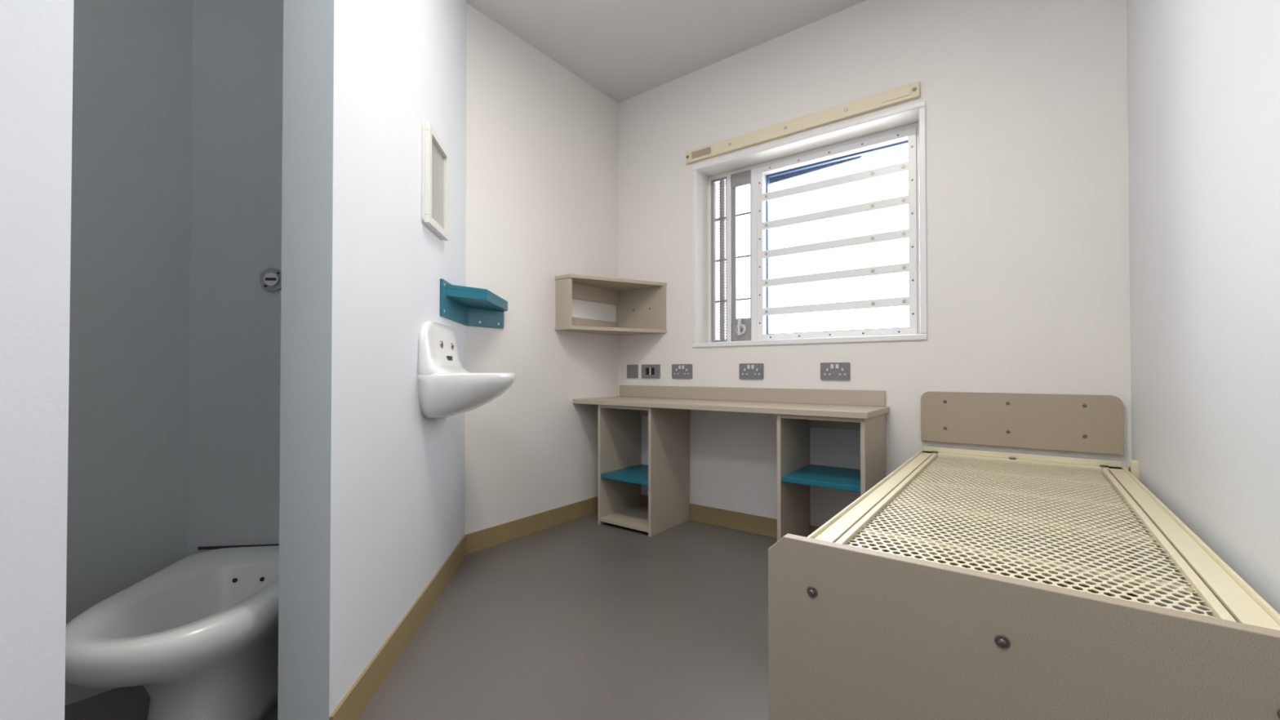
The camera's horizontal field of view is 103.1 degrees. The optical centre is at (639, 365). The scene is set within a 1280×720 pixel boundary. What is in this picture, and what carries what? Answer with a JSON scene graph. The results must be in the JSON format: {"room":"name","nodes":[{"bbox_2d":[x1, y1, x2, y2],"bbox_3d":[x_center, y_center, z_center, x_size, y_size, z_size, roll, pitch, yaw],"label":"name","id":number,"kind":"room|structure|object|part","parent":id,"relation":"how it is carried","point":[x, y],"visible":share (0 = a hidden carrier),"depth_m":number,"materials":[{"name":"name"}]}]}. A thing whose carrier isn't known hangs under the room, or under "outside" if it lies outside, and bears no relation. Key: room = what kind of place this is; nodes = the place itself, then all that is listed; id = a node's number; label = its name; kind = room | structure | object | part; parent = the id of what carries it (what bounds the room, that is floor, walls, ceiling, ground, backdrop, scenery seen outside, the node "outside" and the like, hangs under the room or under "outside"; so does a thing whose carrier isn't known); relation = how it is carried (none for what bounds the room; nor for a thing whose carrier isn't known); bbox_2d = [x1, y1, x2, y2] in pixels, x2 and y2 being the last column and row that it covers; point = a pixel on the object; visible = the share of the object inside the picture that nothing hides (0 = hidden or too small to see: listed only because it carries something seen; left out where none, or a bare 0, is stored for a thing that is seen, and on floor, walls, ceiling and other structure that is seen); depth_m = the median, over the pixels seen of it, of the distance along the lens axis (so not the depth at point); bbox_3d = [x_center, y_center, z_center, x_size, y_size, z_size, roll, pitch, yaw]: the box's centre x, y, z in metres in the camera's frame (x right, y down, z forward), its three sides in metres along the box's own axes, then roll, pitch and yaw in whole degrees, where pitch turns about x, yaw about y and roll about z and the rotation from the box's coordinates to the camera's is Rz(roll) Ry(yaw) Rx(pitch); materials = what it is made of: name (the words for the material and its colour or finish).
{"room":"prison interior","nodes":[
{"label":"prison interior","id":0,"kind":"room"},
{"bbox_2d":[64,0,283,706],"bbox_3d":[-1.540,-0.435,1.330,0.794,2.640,2.456,0,-1,37],"label":"wall cubicle","id":1,"kind":"structure","parent":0,"point":[175,377],"depth_m":1.49,"materials":[{"name":"grey"}]},
{"bbox_2d":[0,0,466,719],"bbox_3d":[-0.757,-0.436,1.202,0.108,2.640,2.452,0,-1,-6],"label":"wall","id":2,"kind":"structure","parent":0,"point":[371,488],"depth_m":1.15,"materials":[{"name":"white paint"}]},
{"bbox_2d":[259,267,281,291],"bbox_3d":[-1.119,-0.263,1.545,0.072,0.072,0.014,0,-1,-6],"label":"button","id":3,"kind":"object","parent":2,"relation":"attached to","point":[270,279],"visible":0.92,"depth_m":1.54,"materials":[{"name":"silver metal"}]},
{"bbox_2d":[328,534,466,719],"bbox_3d":[-0.699,0.836,1.194,0.008,0.095,2.452,0,-1,-6],"label":"baseboard","id":4,"kind":"structure","parent":2,"relation":"attached to","point":[354,703],"depth_m":1.51,"materials":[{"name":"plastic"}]},
{"bbox_2d":[422,121,448,240],"bbox_3d":[-0.764,-0.677,1.907,0.026,0.353,0.255,0,-1,-6],"label":"mirror","id":5,"kind":"object","parent":2,"relation":"attached to","point":[435,156],"visible":1,"depth_m":1.88,"materials":[{"name":"white mirror"}]},
{"bbox_2d":[417,320,515,417],"bbox_3d":[-0.637,0.015,1.980,0.296,0.354,0.460,0,-1,-6],"label":"basin","id":6,"kind":"object","parent":2,"relation":"attached to","point":[445,388],"visible":1,"depth_m":1.79,"materials":[{"name":"white ceramic"}]},
{"bbox_2d":[64,511,777,719],"bbox_3d":[-0.285,0.934,1.271,2.900,0.100,4.200,0,-1,37],"label":"floor","id":7,"kind":"structure","parent":0,"point":[581,618],"depth_m":1.68,"materials":[{"name":"plastic"}]},
{"bbox_2d":[65,543,279,719],"bbox_3d":[-1.055,0.711,1.245,0.470,0.347,0.603,0,-1,-6],"label":"toilet","id":8,"kind":"object","parent":7,"relation":"on","point":[199,633],"visible":0.77,"depth_m":1.16,"materials":[{"name":"white ceramic"}]},
{"bbox_2d":[572,385,889,551],"bbox_3d":[0.378,0.509,2.667,1.628,0.782,0.420,0,-1,37],"label":"desk","id":9,"kind":"object","parent":7,"relation":"on","point":[621,474],"visible":0.87,"depth_m":2.70,"materials":[{"name":"beige laminate"}]},
{"bbox_2d":[768,391,1279,719],"bbox_3d":[1.009,0.495,1.401,0.678,0.780,1.675,0,-1,37],"label":"bed","id":10,"kind":"object","parent":7,"relation":"on","point":[855,633],"visible":1,"depth_m":0.85,"materials":[{"name":"beige metal"}]},
{"bbox_3d":[1.510,0.220,2.062,0.655,0.217,0.023,0,-1,37],"label":"headboard","id":11,"kind":"part","parent":10,"relation":"part of","materials":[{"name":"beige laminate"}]},
{"bbox_3d":[0.513,0.594,0.744,0.679,0.569,0.032,0,-1,37],"label":"footboard","id":12,"kind":"part","parent":10,"relation":"part of","materials":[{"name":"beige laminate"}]},
{"bbox_3d":[1.014,0.615,1.398,0.647,0.542,1.616,0,-1,37],"label":"frame","id":13,"kind":"part","parent":10,"relation":"part of","materials":[{"name":"beige metal"}]},
{"bbox_2d":[464,3,617,534],"bbox_3d":[-0.693,-0.418,2.861,0.300,2.640,1.420,0,-1,37],"label":"wall","id":14,"kind":"structure","parent":0,"point":[542,140],"depth_m":2.77,"materials":[{"name":"paint"}]},
{"bbox_2d":[440,278,507,328],"bbox_3d":[-0.728,-0.266,2.299,0.180,0.145,0.586,0,-1,-6],"label":"shelf","id":15,"kind":"object","parent":14,"relation":"attached to","point":[465,305],"visible":1,"depth_m":2.26,"materials":[{"name":"teal plastic"}]},
{"bbox_2d":[465,496,597,555],"bbox_3d":[-0.485,0.855,2.865,0.008,0.095,1.140,0,-1,37],"label":"baseboard","id":16,"kind":"structure","parent":14,"relation":"attached to","point":[478,540],"depth_m":2.71,"materials":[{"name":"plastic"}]},
{"bbox_2d":[555,273,666,335],"bbox_3d":[-0.160,-0.354,2.995,0.387,0.307,0.562,0,-1,37],"label":"corner shelf","id":17,"kind":"object","parent":14,"relation":"attached to","point":[641,305],"visible":1,"depth_m":3.09,"materials":[{"name":"beige laminate"}]},
{"bbox_2d":[466,0,866,102],"bbox_3d":[-0.285,-1.805,1.302,2.900,0.100,4.200,0,-1,37],"label":"ceiling","id":18,"kind":"structure","parent":0,"point":[624,50],"depth_m":2.63,"materials":[{"name":"white paint"}]},
{"bbox_2d":[768,155,863,184],"bbox_3d":[0.955,-1.108,2.817,0.620,0.100,0.015,0,-1,37],"label":"box","id":19,"kind":"object","parent":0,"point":[774,180],"visible":0.18,"depth_m":2.83,"materials":[{"name":"white"}]},
{"bbox_2d":[617,0,1133,573],"bbox_3d":[0.860,-0.418,2.796,2.855,2.640,0.350,0,-1,37],"label":"wall","id":20,"kind":"structure","parent":0,"point":[1028,258],"depth_m":2.23,"materials":[{"name":"paint"}]},
{"bbox_2d":[626,364,638,377],"bbox_3d":[-0.048,0.035,3.252,0.086,0.085,0.010,0,-1,37],"label":"socket","id":21,"kind":"object","parent":20,"relation":"attached to","point":[632,370],"visible":1,"depth_m":3.25,"materials":[{"name":"grey"}]},
{"bbox_2d":[641,364,660,377],"bbox_3d":[0.066,0.034,3.164,0.140,0.085,0.013,0,-1,37],"label":"socket","id":22,"kind":"object","parent":20,"relation":"attached to","point":[649,371],"visible":1,"depth_m":3.16,"materials":[{"name":"grey"}]},
{"bbox_2d":[671,364,692,378],"bbox_3d":[0.249,0.033,3.026,0.140,0.085,0.013,0,-1,37],"label":"power socket","id":23,"kind":"object","parent":20,"relation":"attached to","point":[678,371],"visible":1,"depth_m":3.02,"materials":[{"name":"grey"}]},
{"bbox_2d":[738,363,764,379],"bbox_3d":[0.603,0.030,2.758,0.140,0.085,0.013,0,-1,37],"label":"power socket","id":24,"kind":"object","parent":20,"relation":"attached to","point":[746,371],"visible":1,"depth_m":2.75,"materials":[{"name":"grey"}]},
{"bbox_2d":[685,80,919,164],"bbox_3d":[0.762,-1.234,2.643,1.224,0.068,0.026,0,-1,37],"label":"rail","id":25,"kind":"object","parent":20,"relation":"attached to","point":[910,91],"visible":1,"depth_m":2.56,"materials":[{"name":"beige metal"}]},
{"bbox_2d":[692,100,927,347],"bbox_3d":[0.791,-0.645,2.625,1.210,1.070,0.010,0,-1,37],"label":"trim lip","id":26,"kind":"object","parent":20,"relation":"attached to","point":[921,105],"visible":1,"depth_m":2.45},
{"bbox_2d":[707,122,920,342],"bbox_3d":[0.894,-0.644,2.764,1.170,1.030,0.054,0,-1,37],"label":"window","id":27,"kind":"structure","parent":20,"relation":"in","point":[910,133],"depth_m":2.77,"materials":[{"name":"white metal"}]},
{"bbox_2d":[711,176,727,342],"bbox_3d":[0.488,-0.635,3.073,0.110,0.990,0.040,0,-1,37],"label":"vent grille","id":28,"kind":"object","parent":27,"relation":"attached to","point":[722,218],"depth_m":3.08,"materials":[{"name":"white metal"}]},
{"bbox_2d":[731,169,751,341],"bbox_3d":[0.587,-0.636,2.962,0.128,0.990,0.070,0,-1,37],"label":"vent shutter","id":29,"kind":"object","parent":27,"relation":"attached to","point":[741,327],"visible":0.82,"depth_m":2.99,"materials":[{"name":"white metal"}]},
{"bbox_2d":[762,160,909,315],"bbox_3d":[1.002,-0.634,2.675,0.750,0.695,0.033,0,-1,37],"label":"security bars","id":30,"kind":"object","parent":27,"relation":"attached to","point":[903,166],"visible":0.96,"depth_m":2.64,"materials":[{"name":"white metal"}]},
{"bbox_2d":[765,140,909,334],"bbox_3d":[1.032,-0.639,2.715,0.770,0.950,0.025,0,-1,37],"label":"window frame","id":31,"kind":"structure","parent":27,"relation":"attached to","point":[904,143],"depth_m":2.85,"materials":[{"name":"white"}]},
{"bbox_2d":[820,362,850,380],"bbox_3d":[0.955,0.027,2.491,0.140,0.085,0.013,0,-1,37],"label":"power socket","id":32,"kind":"object","parent":20,"relation":"attached to","point":[828,371],"visible":1,"depth_m":2.49,"materials":[{"name":"grey"}]},
{"bbox_2d":[640,494,1130,599],"bbox_3d":[0.827,0.852,2.582,2.427,0.095,0.008,0,-1,37],"label":"baseboard","id":33,"kind":"structure","parent":20,"relation":"attached to","point":[752,523],"depth_m":2.76,"materials":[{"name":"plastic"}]},
{"bbox_2d":[1128,459,1139,479],"bbox_3d":[1.710,0.360,1.762,0.023,0.060,0.060,0,-1,37],"label":"bracket","id":34,"kind":"object","parent":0,"point":[1134,465],"depth_m":1.74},
{"bbox_2d":[1126,0,1279,616],"bbox_3d":[0.708,-0.446,0.328,0.120,2.640,3.770,0,-1,37],"label":"wall","id":35,"kind":"structure","parent":0,"point":[1203,76],"depth_m":1.06,"materials":[{"name":"white paint"}]}
]}

